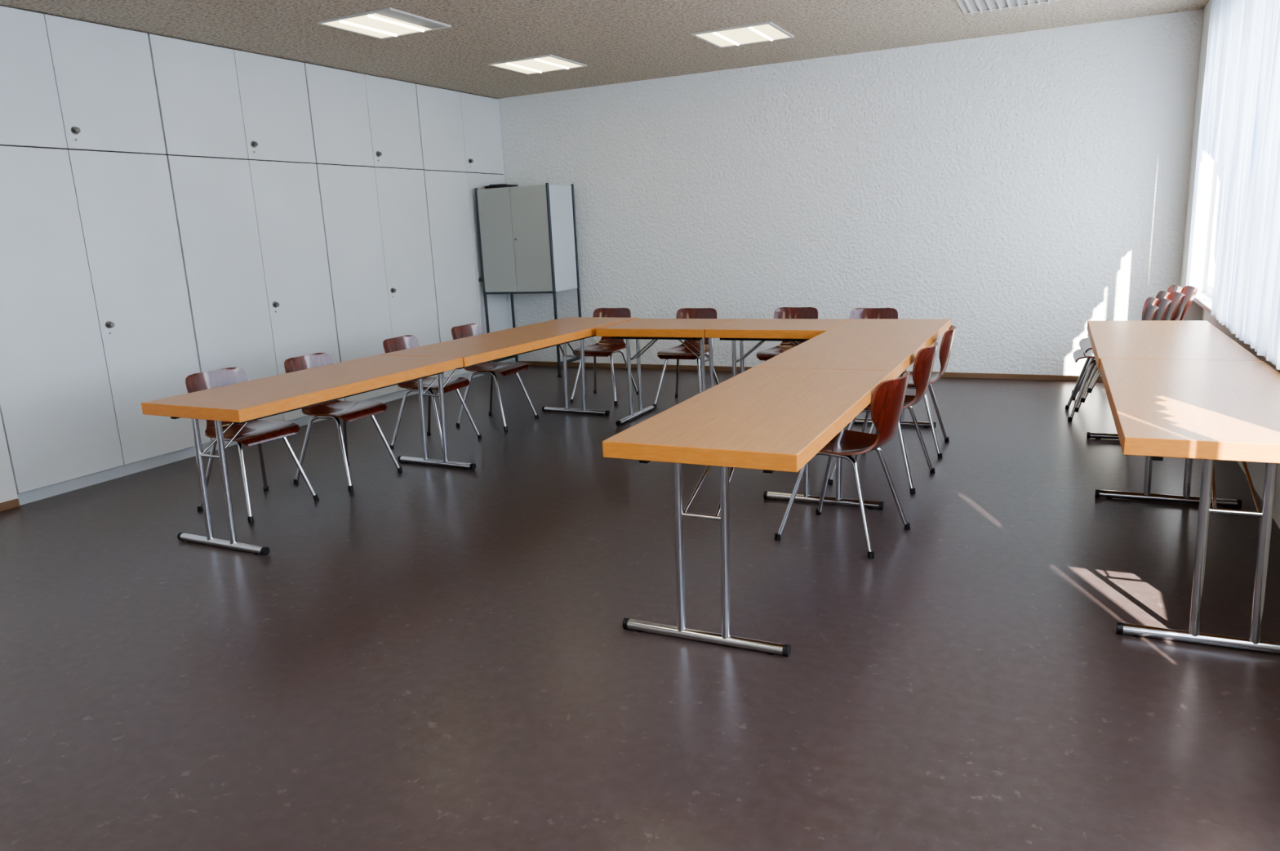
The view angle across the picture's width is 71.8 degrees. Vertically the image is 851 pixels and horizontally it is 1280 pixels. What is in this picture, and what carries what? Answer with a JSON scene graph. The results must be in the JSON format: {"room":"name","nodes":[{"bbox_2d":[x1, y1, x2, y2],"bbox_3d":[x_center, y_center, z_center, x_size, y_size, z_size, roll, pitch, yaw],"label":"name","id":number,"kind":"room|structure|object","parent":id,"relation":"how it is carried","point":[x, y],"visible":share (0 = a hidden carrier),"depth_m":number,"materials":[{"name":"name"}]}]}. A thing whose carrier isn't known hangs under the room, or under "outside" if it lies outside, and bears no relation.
{"room":"meeting room","nodes":[
{"label":"meeting room","id":0,"kind":"room"},
{"bbox_2d":[0,412,17,502],"bbox_3d":[-5.109,-0.329,2.629,0.300,2.867,5.525,3,14,26],"label":"wall","id":1,"kind":"structure","parent":0,"point":[8,491],"depth_m":5.21,"materials":[{"name":"white paint"}]},
{"bbox_2d":[0,497,19,511],"bbox_3d":[-4.904,1.054,2.865,0.014,0.050,5.520,3,14,26],"label":"baseboard","id":2,"kind":"structure","parent":1,"relation":"attached to","point":[15,503],"depth_m":5.23,"materials":[{"name":"brown wood"}]},
{"bbox_2d":[0,0,1208,98],"bbox_3d":[-1.033,-2.191,3.252,6.903,0.120,11.144,3,14,26],"label":"ceiling","id":3,"kind":"structure","parent":0,"point":[618,41],"depth_m":6.46,"materials":[{"name":"grey"}]},
{"bbox_2d":[315,7,451,39],"bbox_3d":[-1.707,-2.682,5.929,0.620,0.022,0.620,3,14,26],"label":"ceiling lamp","id":4,"kind":"object","parent":3,"relation":"attached to","point":[385,23],"depth_m":5.90,"materials":[{"name":"white plastic"}]},
{"bbox_2d":[487,53,586,74],"bbox_3d":[-0.876,-3.096,7.609,0.620,0.022,0.620,3,14,26],"label":"ceiling lamp","id":5,"kind":"object","parent":3,"relation":"attached to","point":[545,63],"depth_m":7.58,"materials":[{"name":"white plastic"}]},
{"bbox_2d":[691,21,794,48],"bbox_3d":[0.798,-2.995,6.807,0.620,0.022,0.620,3,14,26],"label":"ceiling lamp","id":6,"kind":"object","parent":3,"relation":"attached to","point":[765,31],"depth_m":6.78,"materials":[{"name":"white plastic"}]},
{"bbox_2d":[955,0,1058,14],"bbox_3d":[2.491,-2.891,5.996,0.620,0.029,0.620,3,14,26],"label":"ceiling lamp","id":7,"kind":"object","parent":3,"relation":"attached to","point":[967,6],"depth_m":6.16,"materials":[{"name":"white metal"}]},
{"bbox_2d":[0,365,1279,850],"bbox_3d":[-0.896,0.712,3.898,6.903,0.100,11.144,3,14,26],"label":"floor","id":8,"kind":"structure","parent":0,"point":[421,656],"depth_m":3.12,"materials":[{"name":"brown laminate"}]},
{"bbox_2d":[185,367,319,522],"bbox_3d":[-2.220,0.083,5.002,0.525,0.776,0.458,5,15,31],"label":"shell chair","id":9,"kind":"object","parent":8,"relation":"on","point":[257,432],"visible":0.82,"depth_m":5.00,"materials":[{"name":"brown wood"}]},
{"bbox_2d":[0,5,518,505],"bbox_3d":[-2.718,-1.504,7.409,0.313,2.863,5.414,3,14,26],"label":"tall cabinet","id":10,"kind":"object","parent":8,"relation":"on","point":[172,210],"visible":0.96,"depth_m":6.22,"materials":[{"name":"white"}]},
{"bbox_2d":[141,354,463,555],"bbox_3d":[-1.736,0.099,4.892,0.719,0.740,1.600,4,14,27],"label":"folding table","id":11,"kind":"object","parent":8,"relation":"on","point":[245,402],"visible":1,"depth_m":4.40,"materials":[{"name":"brown wood"}]},
{"bbox_2d":[284,352,402,490],"bbox_3d":[-1.872,-0.046,5.505,0.525,0.776,0.458,4,14,27],"label":"shell chair","id":12,"kind":"object","parent":8,"relation":"on","point":[348,411],"visible":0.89,"depth_m":5.48,"materials":[{"name":"brown wood"}]},
{"bbox_2d":[382,334,481,453],"bbox_3d":[-1.506,-0.243,6.314,0.525,0.776,0.458,3,14,24],"label":"shell chair","id":13,"kind":"object","parent":8,"relation":"on","point":[407,341],"visible":0.69,"depth_m":6.30,"materials":[{"name":"brown wood"}]},
{"bbox_2d":[451,323,538,430],"bbox_3d":[-1.163,-0.399,6.941,0.525,0.776,0.458,4,14,27],"label":"shell chair","id":14,"kind":"object","parent":8,"relation":"on","point":[504,368],"visible":0.82,"depth_m":6.92,"materials":[{"name":"brown wood"}]},
{"bbox_2d":[379,316,638,469],"bbox_3d":[-0.836,-0.309,6.534,0.719,0.740,2.220,4,14,28],"label":"folding table","id":15,"kind":"object","parent":8,"relation":"on","point":[481,348],"visible":0.84,"depth_m":6.04,"materials":[{"name":"brown wood"}]},
{"bbox_2d":[475,182,585,377],"bbox_3d":[-1.141,-1.513,9.272,0.885,1.927,0.532,3,14,26],"label":"whiteboard","id":16,"kind":"object","parent":8,"relation":"on","point":[527,233],"visible":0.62,"depth_m":8.97,"materials":[{"name":"grey"}]},
{"bbox_2d":[569,307,638,404],"bbox_3d":[-0.317,-0.617,7.742,0.458,0.776,0.525,3,14,24],"label":"shell chair","id":17,"kind":"object","parent":8,"relation":"on","point":[606,346],"visible":0.78,"depth_m":7.81,"materials":[{"name":"brown wood"}]},
{"bbox_2d":[595,318,737,426],"bbox_3d":[0.225,-0.408,6.756,0.860,0.740,0.690,3,14,26],"label":"folding table","id":18,"kind":"object","parent":8,"relation":"on","point":[679,329],"visible":0.71,"depth_m":6.61,"materials":[{"name":"brown wood"}]},
{"bbox_2d":[653,307,719,407],"bbox_3d":[0.404,-0.565,7.353,0.458,0.776,0.525,3,14,26],"label":"shell chair","id":19,"kind":"object","parent":8,"relation":"on","point":[679,352],"visible":0.7,"depth_m":7.42,"materials":[{"name":"brown wood"}]},
{"bbox_2d":[602,367,892,656],"bbox_3d":[0.547,0.259,3.694,0.690,0.740,1.620,3,14,26],"label":"folding table","id":20,"kind":"object","parent":8,"relation":"on","point":[770,420],"visible":0.98,"depth_m":3.16,"materials":[{"name":"brown wood"}]},
{"bbox_2d":[704,318,849,377],"bbox_3d":[1.006,-0.362,6.381,0.860,0.740,0.690,3,14,26],"label":"folding table","id":21,"kind":"object","parent":8,"relation":"on","point":[791,330],"visible":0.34,"depth_m":6.17,"materials":[{"name":"brown wood"}]},
{"bbox_2d":[756,306,817,361],"bbox_3d":[1.178,-0.528,7.025,0.458,0.776,0.525,4,14,27],"label":"shell chair","id":22,"kind":"object","parent":8,"relation":"on","point":[782,312],"visible":0.38,"depth_m":7.15,"materials":[{"name":"brown wood"}]},
{"bbox_2d":[774,371,910,558],"bbox_3d":[0.954,0.141,4.072,0.525,0.776,0.458,7,16,37],"label":"shell chair","id":23,"kind":"object","parent":8,"relation":"on","point":[888,397],"visible":0.8,"depth_m":3.90,"materials":[{"name":"brown wood"}]},
{"bbox_2d":[753,318,951,509],"bbox_3d":[1.378,-0.155,5.377,0.690,0.740,2.220,3,14,26],"label":"folding table","id":24,"kind":"object","parent":8,"relation":"on","point":[894,345],"visible":0.6,"depth_m":4.89,"materials":[{"name":"brown wood"}]},
{"bbox_2d":[848,307,897,319],"bbox_3d":[1.720,-0.476,6.679,0.458,0.776,0.525,3,14,26],"label":"shell chair","id":25,"kind":"object","parent":8,"relation":"on","point":[857,313],"visible":0.09,"depth_m":6.82,"materials":[{"name":"brown wood"}]},
{"bbox_2d":[827,342,937,493],"bbox_3d":[1.374,-0.071,4.933,0.525,0.776,0.458,5,15,31],"label":"shell chair","id":26,"kind":"object","parent":8,"relation":"on","point":[923,364],"visible":0.48,"depth_m":4.74,"materials":[{"name":"brown wood"}]},
{"bbox_2d":[862,324,955,457],"bbox_3d":[1.708,-0.233,5.587,0.525,0.776,0.458,3,14,24],"label":"shell chair","id":27,"kind":"object","parent":8,"relation":"on","point":[946,344],"visible":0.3,"depth_m":5.40,"materials":[{"name":"brown wood"}]},
{"bbox_2d":[1065,304,1159,421],"bbox_3d":[3.293,-0.439,6.181,0.525,0.776,0.458,3,14,23],"label":"shell chair","id":28,"kind":"object","parent":8,"relation":"on","point":[1150,313],"visible":0.33,"depth_m":6.15,"materials":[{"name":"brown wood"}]},
{"bbox_2d":[1072,297,1172,412],"bbox_3d":[3.340,-0.481,6.149,0.562,0.774,0.458,3,14,23],"label":"shell chair","id":29,"kind":"object","parent":28,"relation":"on","point":[1164,304],"visible":0.23,"depth_m":6.10,"materials":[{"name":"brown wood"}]},
{"bbox_2d":[1079,291,1185,402],"bbox_3d":[3.387,-0.523,6.116,0.598,0.769,0.458,3,14,23],"label":"shell chair","id":30,"kind":"object","parent":29,"relation":"on","point":[1177,298],"visible":0.16,"depth_m":6.04,"materials":[{"name":"brown wood"}]},
{"bbox_2d":[1086,285,1198,392],"bbox_3d":[3.434,-0.563,6.084,0.633,0.763,0.458,3,14,23],"label":"shell chair","id":31,"kind":"object","parent":30,"relation":"on","point":[1190,291],"visible":0.16,"depth_m":5.99,"materials":[{"name":"brown wood"}]},
{"bbox_2d":[1071,297,1158,403],"bbox_3d":[3.597,-0.571,6.707,0.525,0.776,0.458,3,14,23],"label":"shell chair","id":32,"kind":"object","parent":8,"relation":"on","point":[1150,300],"visible":0.16,"depth_m":6.69,"materials":[{"name":"brown wood"}]},
{"bbox_2d":[1081,290,1170,391],"bbox_3d":[3.644,-0.613,6.674,0.562,0.774,0.458,3,14,23],"label":"shell chair","id":33,"kind":"object","parent":32,"relation":"on","point":[1162,294],"visible":0.03,"depth_m":6.62,"materials":[{"name":"brown wood"}]},
{"bbox_2d":[1093,284,1182,374],"bbox_3d":[3.692,-0.654,6.642,0.598,0.769,0.458,3,14,23],"label":"shell chair","id":34,"kind":"object","parent":33,"relation":"on","point":[1172,288],"visible":0.06,"depth_m":6.56,"materials":[{"name":"brown wood"}]},
{"bbox_2d":[1086,320,1261,507],"bbox_3d":[2.862,-0.123,4.918,0.662,0.740,1.620,3,14,24],"label":"folding table","id":35,"kind":"object","parent":8,"relation":"on","point":[1140,340],"visible":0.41,"depth_m":4.52,"materials":[{"name":"brown wood"}]},
{"bbox_2d":[1099,358,1279,653],"bbox_3d":[2.187,0.234,3.460,0.662,0.740,1.660,3,14,24],"label":"folding table","id":36,"kind":"object","parent":8,"relation":"on","point":[1209,411],"visible":1,"depth_m":2.96,"materials":[{"name":"brown wood"}]},
{"bbox_2d":[498,8,1203,376],"bbox_3d":[1.424,-1.924,8.411,6.903,2.867,0.100,3,14,26],"label":"wall","id":37,"kind":"structure","parent":0,"point":[1021,190],"depth_m":7.89,"materials":[{"name":"white paint"}]},
{"bbox_2d":[518,360,1102,382],"bbox_3d":[1.500,-0.536,8.649,6.383,0.050,0.014,3,14,26],"label":"baseboard","id":38,"kind":"structure","parent":37,"relation":"attached to","point":[724,368],"depth_m":8.82,"materials":[{"name":"brown wood"}]},
{"bbox_2d":[1179,0,1279,528],"bbox_3d":[2.044,-0.555,2.134,0.220,2.867,10.944,3,14,26],"label":"wall","id":39,"kind":"structure","parent":0,"point":[1256,470],"depth_m":6.56,"materials":[{"name":"white paint"}]},
{"bbox_2d":[1205,164,1219,296],"bbox_3d":[3.887,-1.736,5.715,0.060,1.875,1.683,3,14,26],"label":"window","id":40,"kind":"structure","parent":39,"relation":"in","point":[1211,264],"depth_m":6.54,"materials":[{"name":"white"}]},
{"bbox_2d":[1193,292,1276,366],"bbox_3d":[2.083,0.101,2.250,0.220,0.035,10.098,3,14,26],"label":"window sill","id":41,"kind":"structure","parent":39,"relation":"attached to","point":[1204,300],"depth_m":6.12,"materials":[{"name":"white"}]},
{"bbox_3d":[1.805,-1.894,1.663,0.070,0.026,10.490,3,14,26],"label":"rail","id":42,"kind":"object","parent":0,"visible":0},
{"bbox_2d":[1186,0,1279,369],"bbox_3d":[3.028,-1.457,4.279,0.068,2.075,5.040,3,14,26],"label":"sheer curtain","id":43,"kind":"object","parent":42,"relation":"hanging from","point":[1239,126],"visible":1,"depth_m":4.68,"materials":[{"name":"white fabric"}]}
]}

